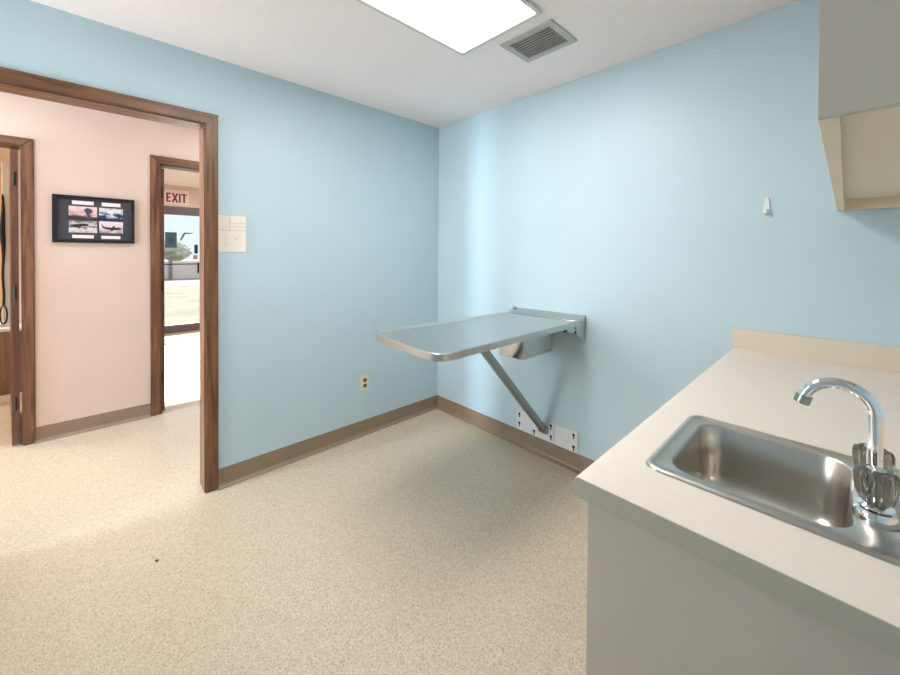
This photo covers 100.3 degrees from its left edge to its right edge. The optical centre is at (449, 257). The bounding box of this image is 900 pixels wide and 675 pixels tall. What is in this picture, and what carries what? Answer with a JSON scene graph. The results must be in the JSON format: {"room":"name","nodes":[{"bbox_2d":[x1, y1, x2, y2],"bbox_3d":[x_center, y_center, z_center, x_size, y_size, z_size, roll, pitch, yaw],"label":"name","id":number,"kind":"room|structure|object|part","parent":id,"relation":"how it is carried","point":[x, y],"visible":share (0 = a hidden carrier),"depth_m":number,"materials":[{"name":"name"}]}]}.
{"room":"veterinary clinic","nodes":[
{"label":"veterinary clinic","id":0,"kind":"room"},
{"bbox_2d":[0,92,198,426],"bbox_3d":[-2.963,0.081,2.670,8.200,2.440,0.128,0,1,-43],"label":"wall","id":1,"kind":"structure","parent":0,"point":[93,350],"depth_m":2.83,"materials":[{"name":"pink paint"}]},
{"bbox_2d":[0,134,35,445],"bbox_3d":[-3.531,0.235,2.593,0.954,2.127,0.826,0,1,-43],"label":"door frame","id":2,"kind":"structure","parent":1,"relation":"in","point":[25,145],"depth_m":2.59,"materials":[{"name":"brown wood"}]},
{"bbox_3d":[-3.246,-0.795,2.287,0.954,0.056,0.016,0,1,-43],"label":"head casing","id":3,"kind":"part","parent":2,"relation":"part of","materials":[{"name":"brown wood"}]},
{"bbox_3d":[-2.927,0.239,2.608,0.056,2.127,0.016,0,1,-43],"label":"casing","id":4,"kind":"part","parent":2,"relation":"part of","materials":[{"name":"brown wood"}]},
{"bbox_2d":[34,403,150,443],"bbox_3d":[-1.464,1.241,4.005,3.994,0.107,0.027,0,1,-43],"label":"baseboard","id":5,"kind":"structure","parent":1,"relation":"attached to","point":[49,432],"depth_m":2.83,"materials":[{"name":"brown plastic"}]},
{"bbox_2d":[52,194,134,243],"bbox_3d":[-2.674,-0.284,2.833,0.452,0.346,0.022,0,1,-43],"label":"picture frame","id":6,"kind":"object","parent":1,"relation":"attached to","point":[75,219],"visible":1,"depth_m":2.82,"materials":[{"name":"black paint"}]},
{"bbox_2d":[69,220,96,232],"bbox_3d":[-2.723,-0.230,2.789,0.151,0.090,0.003,0,1,-43],"label":"photograph","id":7,"kind":"object","parent":6,"relation":"on","point":[75,226],"depth_m":2.79},
{"bbox_2d":[69,206,96,219],"bbox_3d":[-2.723,-0.331,2.788,0.151,0.098,0.003,0,1,-43],"label":"photograph","id":8,"kind":"object","parent":6,"relation":"on","point":[75,212],"depth_m":2.79},
{"bbox_2d":[99,221,122,233],"bbox_3d":[-2.611,-0.233,2.895,0.136,0.089,0.003,0,1,-43],"label":"photograph","id":9,"kind":"object","parent":6,"relation":"on","point":[105,227],"depth_m":2.89},
{"bbox_2d":[99,208,122,220],"bbox_3d":[-2.610,-0.332,2.894,0.136,0.096,0.002,0,1,-43],"label":"photograph","id":10,"kind":"object","parent":6,"relation":"on","point":[105,214],"depth_m":2.89},
{"bbox_2d":[150,155,198,415],"bbox_3d":[-2.374,0.224,3.734,1.024,2.137,0.891,0,1,-43],"label":"door frame","id":11,"kind":"structure","parent":1,"relation":"in","point":[157,328],"depth_m":3.09,"materials":[{"name":"brown wood"}]},
{"bbox_3d":[-2.421,0.231,3.087,0.066,2.137,0.016,0,1,-43],"label":"casing","id":12,"kind":"part","parent":11,"relation":"part of","materials":[{"name":"brown wood"}]},
{"bbox_3d":[-2.066,-0.806,3.404,1.024,0.066,0.016,0,1,-43],"label":"head casing","id":13,"kind":"part","parent":11,"relation":"part of","materials":[{"name":"brown wood"}]},
{"bbox_2d":[0,167,198,320],"bbox_3d":[-5.556,0.032,5.334,8.100,2.440,0.126,0,1,-43],"label":"wall","id":14,"kind":"structure","parent":0,"point":[193,192],"depth_m":6.23,"materials":[{"name":"beige paint"}]},
{"bbox_2d":[164,189,188,204],"bbox_3d":[-4.527,-0.997,6.194,0.375,0.230,0.016,0,1,-43],"label":"exit sign","id":15,"kind":"object","parent":14,"relation":"attached to","point":[170,196],"visible":0.78,"depth_m":6.20,"materials":[{"name":"plastic"}]},
{"bbox_2d":[164,206,198,215],"bbox_3d":[-3.934,0.197,6.822,3.700,2.096,0.050,0,1,-43],"label":"window frame","id":16,"kind":"structure","parent":14,"relation":"in","point":[170,210],"depth_m":6.26,"materials":[{"name":"brown metal"}]},
{"bbox_2d":[164,262,199,333],"bbox_3d":[-4.373,0.266,6.376,0.950,1.954,0.086,0,1,-43],"label":"door","id":17,"kind":"structure","parent":16,"relation":"attached to","point":[185,327],"depth_m":6.29,"materials":[{"name":"brown metal"}]},
{"bbox_2d":[165,232,176,247],"bbox_3d":[-4.593,-0.292,6.182,0.157,0.256,0.002,0,1,-43],"label":"decal","id":18,"kind":"object","parent":17,"relation":"attached to","point":[170,237],"visible":1,"depth_m":6.18,"materials":[{"name":"teal plastic"}]},
{"bbox_2d":[194,245,197,253],"bbox_3d":[-4.342,-0.147,6.423,0.052,0.153,0.002,0,1,-43],"label":"decal","id":19,"kind":"object","parent":17,"relation":"attached to","point":[195,246],"visible":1,"depth_m":6.42,"materials":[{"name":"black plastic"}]},
{"bbox_2d":[0,0,438,468],"bbox_3d":[-1.360,0.098,2.140,3.400,2.440,0.064,0,1,-43],"label":"wall","id":20,"kind":"structure","parent":0,"point":[338,197],"depth_m":2.43,"materials":[{"name":"blue paint"}]},
{"bbox_2d":[0,67,218,493],"bbox_3d":[-1.790,0.259,1.780,1.172,2.121,0.160,0,1,-43],"label":"door frame","id":21,"kind":"structure","parent":20,"relation":"in","point":[12,81],"depth_m":2.09,"materials":[{"name":"brown wood"}]},
{"bbox_3d":[-1.734,-0.770,1.715,1.172,0.060,0.016,0,1,-43],"label":"head casing","id":22,"kind":"part","parent":21,"relation":"part of","materials":[{"name":"brown wood"}]},
{"bbox_3d":[-1.337,0.258,2.110,0.060,2.121,0.016,0,1,-43],"label":"casing","id":23,"kind":"part","parent":21,"relation":"part of","materials":[{"name":"brown wood"}]},
{"bbox_2d":[218,214,245,251],"bbox_3d":[-1.263,-0.141,2.180,0.142,0.214,0.007,0,1,-43],"label":"paper notice","id":24,"kind":"object","parent":20,"relation":"attached to","point":[231,228],"visible":1,"depth_m":2.18,"materials":[{"name":"beige paper"}]},
{"bbox_2d":[218,395,436,489],"bbox_3d":[-0.711,1.262,2.714,1.677,0.107,0.027,0,1,-43],"label":"baseboard","id":25,"kind":"structure","parent":20,"relation":"attached to","point":[236,473],"depth_m":2.54,"materials":[{"name":"brown plastic"}]},
{"bbox_2d":[360,374,368,390],"bbox_3d":[-0.634,0.929,2.793,0.071,0.115,0.009,0,1,-43],"label":"power outlet","id":26,"kind":"object","parent":20,"relation":"attached to","point":[364,379],"visible":1,"depth_m":2.79,"materials":[{"name":"beige plastic"}]},
{"bbox_2d":[0,330,587,674],"bbox_3d":[-2.771,1.355,2.473,8.200,0.100,8.145,0,1,-43],"label":"floor","id":27,"kind":"structure","parent":0,"point":[433,542],"depth_m":1.67,"materials":[{"name":"plastic"}]},
{"bbox_2d":[0,321,21,402],"bbox_3d":[-4.302,0.954,3.382,1.170,0.660,0.550,0,1,-43],"label":"base cabinet","id":28,"kind":"object","parent":27,"relation":"on","point":[4,329],"visible":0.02,"depth_m":3.36,"materials":[{"name":"brown laminate"}]},
{"bbox_2d":[0,194,7,324],"bbox_3d":[-4.161,0.016,3.498,0.043,1.216,0.042,0,1,1],"label":"leash","id":29,"kind":"object","parent":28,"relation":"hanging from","point":[2,217],"visible":1,"depth_m":3.49,"materials":[{"name":"black fabric"}]},
{"bbox_2d":[1,162,21,323],"bbox_3d":[-4.054,-0.138,3.652,0.390,1.520,0.030,0,1,-43],"label":"divider panel","id":30,"kind":"object","parent":28,"relation":"on","point":[4,165],"visible":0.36,"depth_m":3.53,"materials":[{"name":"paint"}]},
{"bbox_2d":[165,337,182,344],"bbox_3d":[-4.301,1.254,5.564,0.530,0.008,0.450,0,1,-43],"label":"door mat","id":31,"kind":"object","parent":27,"relation":"on","point":[174,340],"visible":0.44,"depth_m":5.66,"materials":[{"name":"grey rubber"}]},
{"bbox_2d":[586,502,899,674],"bbox_3d":[1.004,0.906,1.030,1.494,0.882,0.663,0,1,-43],"label":"base cabinet","id":32,"kind":"object","parent":27,"relation":"on","point":[654,607],"visible":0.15,"depth_m":0.60,"materials":[{"name":"paint"}]},
{"bbox_3d":[0.450,0.860,0.910,0.473,0.760,0.018,0,1,-43],"label":"door","id":33,"kind":"part","parent":32,"relation":"part of","materials":[{"name":"paint"}]},
{"bbox_2d":[572,328,899,660],"bbox_3d":[1.010,0.400,1.017,1.504,0.130,0.652,0,1,-43],"label":"countertop","id":34,"kind":"structure","parent":32,"relation":"on","point":[755,384],"depth_m":0.72,"materials":[{"name":"beige laminate"}]},
{"bbox_2d":[646,415,899,566],"bbox_3d":[0.657,0.499,0.755,0.364,0.155,0.388,0,1,-43],"label":"sink","id":35,"kind":"object","parent":34,"relation":"in","point":[807,487],"visible":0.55,"depth_m":0.84,"materials":[{"name":"metal"}]},
{"bbox_2d":[793,377,899,530],"bbox_3d":[0.711,0.323,0.681,0.168,0.208,0.132,0,1,-43],"label":"faucet","id":36,"kind":"object","parent":34,"relation":"on","point":[875,485],"visible":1,"depth_m":0.64,"materials":[{"name":"silver metal"}]},
{"bbox_3d":[0.706,0.314,0.684,0.110,0.190,0.020,1,1,44],"label":"spout","id":37,"kind":"part","parent":36,"relation":"part of","materials":[{"name":"silver metal"}]},
{"bbox_3d":[0.775,0.377,0.688,0.048,0.054,0.053,0,1,-43],"label":"knob","id":38,"kind":"part","parent":36,"relation":"part of","materials":[{"name":"grey plastic"}]},
{"bbox_3d":[0.701,0.391,0.619,0.046,0.053,0.046,0,1,-43],"label":"valve stem","id":39,"kind":"part","parent":36,"relation":"part of","materials":[{"name":"silver metal"}]},
{"bbox_3d":[0.701,0.377,0.618,0.048,0.054,0.053,0,1,-43],"label":"knob","id":40,"kind":"part","parent":36,"relation":"part of","materials":[{"name":"grey plastic"}]},
{"bbox_3d":[0.738,0.417,0.654,0.168,0.020,0.052,0,1,-43],"label":"plate","id":41,"kind":"part","parent":36,"relation":"part of","materials":[{"name":"silver metal"}]},
{"bbox_2d":[0,0,797,187],"bbox_3d":[-2.755,-1.185,2.442,8.200,0.100,8.145,0,1,-43],"label":"ceiling","id":42,"kind":"structure","parent":0,"point":[350,50],"depth_m":1.94,"materials":[{"name":"paint"}]},
{"bbox_2d":[356,0,541,55],"bbox_3d":[-0.213,-1.098,1.430,1.251,0.016,0.503,0,1,-43],"label":"recessed light","id":43,"kind":"object","parent":42,"relation":"in","point":[460,26],"visible":1,"depth_m":1.71,"materials":[{"name":"white plastic"}]},
{"bbox_2d":[500,19,577,62],"bbox_3d":[0.454,-1.099,1.931,0.250,0.018,0.303,0,1,-43],"label":"ceiling vent","id":44,"kind":"object","parent":42,"relation":"in","point":[548,37],"visible":1,"depth_m":1.92,"materials":[{"name":"grey metal"}]},
{"bbox_2d":[437,0,899,460],"bbox_3d":[0.911,0.111,2.288,0.100,2.440,2.845,0,1,-43],"label":"wall","id":45,"kind":"structure","parent":0,"point":[628,197],"depth_m":2.02,"materials":[{"name":"blue paint"}]},
{"bbox_2d":[375,306,585,453],"bbox_3d":[0.208,0.785,2.087,1.209,0.871,0.544,0,1,-43],"label":"exam table","id":46,"kind":"object","parent":45,"relation":"attached to","point":[518,333],"visible":1,"depth_m":2.12,"materials":[{"name":"silver metal"}]},
{"bbox_3d":[0.369,0.776,2.252,0.746,0.781,0.042,0,1,-43],"label":"support arm","id":47,"kind":"part","parent":46,"relation":"part of","materials":[{"name":"silver metal"}]},
{"bbox_3d":[0.579,1.151,2.567,0.006,0.131,0.299,0,1,-43],"label":"mounting plate","id":48,"kind":"part","parent":46,"relation":"part of","materials":[{"name":"metal"}]},
{"bbox_3d":[0.527,0.493,2.230,0.288,0.128,0.004,0,1,-43],"label":"access panel","id":49,"kind":"part","parent":46,"relation":"part of","materials":[{"name":"silver metal"}]},
{"bbox_3d":[0.741,1.154,2.396,0.006,0.131,0.162,0,1,-43],"label":"mounting plate","id":50,"kind":"part","parent":46,"relation":"part of","materials":[{"name":"metal"}]},
{"bbox_2d":[437,395,594,473],"bbox_3d":[0.615,1.273,2.514,0.027,0.107,2.140,0,1,-43],"label":"baseboard","id":51,"kind":"structure","parent":45,"relation":"attached to","point":[577,463],"depth_m":2.66,"materials":[{"name":"brown plastic"}]},
{"bbox_2d":[763,198,770,214],"bbox_3d":[1.404,-0.229,1.667,0.035,0.076,0.026,0,1,-43],"label":"wall hook","id":52,"kind":"object","parent":45,"relation":"attached to","point":[766,210],"visible":1,"depth_m":1.67,"materials":[{"name":"white plastic"}]},
{"bbox_2d":[732,328,899,372],"bbox_3d":[1.543,0.378,1.534,0.019,0.092,0.630,0,1,-43],"label":"backsplash","id":53,"kind":"structure","parent":45,"relation":"attached to","point":[872,356],"depth_m":1.54,"materials":[{"name":"beige laminate"}]},
{"bbox_3d":[0.584,0.136,0.088,3.400,2.440,0.100,0,1,-43],"label":"wall","id":54,"kind":"structure","parent":0,"visible":0},
{"bbox_2d":[818,0,899,210],"bbox_3d":[1.134,-0.627,0.885,1.495,0.887,0.314,0,1,-43],"label":"upper cabinet","id":55,"kind":"object","parent":54,"relation":"attached to","point":[859,87],"visible":1,"depth_m":0.48,"materials":[{"name":"paint"}]},
{"bbox_3d":[1.036,-0.207,1.003,1.479,0.043,0.020,0,1,-43],"label":"rail","id":56,"kind":"part","parent":55,"relation":"part of","materials":[{"name":"beige plastic"}]},
{"bbox_2d":[841,106,899,198],"bbox_3d":[1.138,-0.233,0.883,1.463,0.016,0.295,0,1,-43],"label":"shelf","id":57,"kind":"object","parent":55,"relation":"attached to","point":[870,140],"depth_m":0.82,"materials":[{"name":"beige plastic"}]},
{"bbox_3d":[1.663,-0.207,1.381,0.016,0.041,0.295,0,1,-43],"label":"rail","id":58,"kind":"part","parent":55,"relation":"part of","materials":[{"name":"beige plastic"}]},
{"label":"outside","id":59,"kind":"structure","parent":0,"visible":0},
{"bbox_2d":[164,260,199,279],"bbox_3d":[-29.489,0.775,41.585,130.000,0.080,54.000,0,1,-43],"label":"field","id":60,"kind":"structure","parent":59,"point":[164,260],"depth_m":58.46,"materials":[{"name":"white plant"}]},
{"bbox_2d":[164,238,192,260],"bbox_3d":[-31.513,-0.740,41.894,3.808,2.931,3.869,1,1,13],"label":"bush","id":61,"kind":"object","parent":60,"relation":"on","point":[182,251],"visible":0.44,"depth_m":41.43,"materials":[{"name":"green plant"}]},
{"bbox_2d":[164,261,199,278],"bbox_3d":[-13.545,0.627,20.388,32.000,0.940,0.300,0,1,-43],"label":"wall","id":62,"kind":"structure","parent":60,"relation":"on","point":[170,271],"depth_m":19.74,"materials":[{"name":"concrete"}]},
{"bbox_3d":[-14.438,0.633,19.404,0.150,0.940,0.100,0,1,-43],"label":"post","id":63,"kind":"part","parent":62,"relation":"part of","materials":[{"name":"concrete"}]},
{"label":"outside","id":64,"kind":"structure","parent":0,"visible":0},
{"bbox_2d":[164,285,199,325],"bbox_3d":[-6.885,1.274,11.906,34.000,0.100,11.190,0,1,-43],"label":"lawn","id":65,"kind":"structure","parent":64,"point":[181,303],"depth_m":9.99,"materials":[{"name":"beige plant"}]},
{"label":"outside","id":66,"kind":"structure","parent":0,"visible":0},
{"bbox_2d":[164,278,199,285],"bbox_3d":[-11.554,1.171,18.289,56.000,0.090,4.500,0,1,-43],"label":"road","id":67,"kind":"structure","parent":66,"point":[173,282],"depth_m":17.21,"materials":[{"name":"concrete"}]}
]}

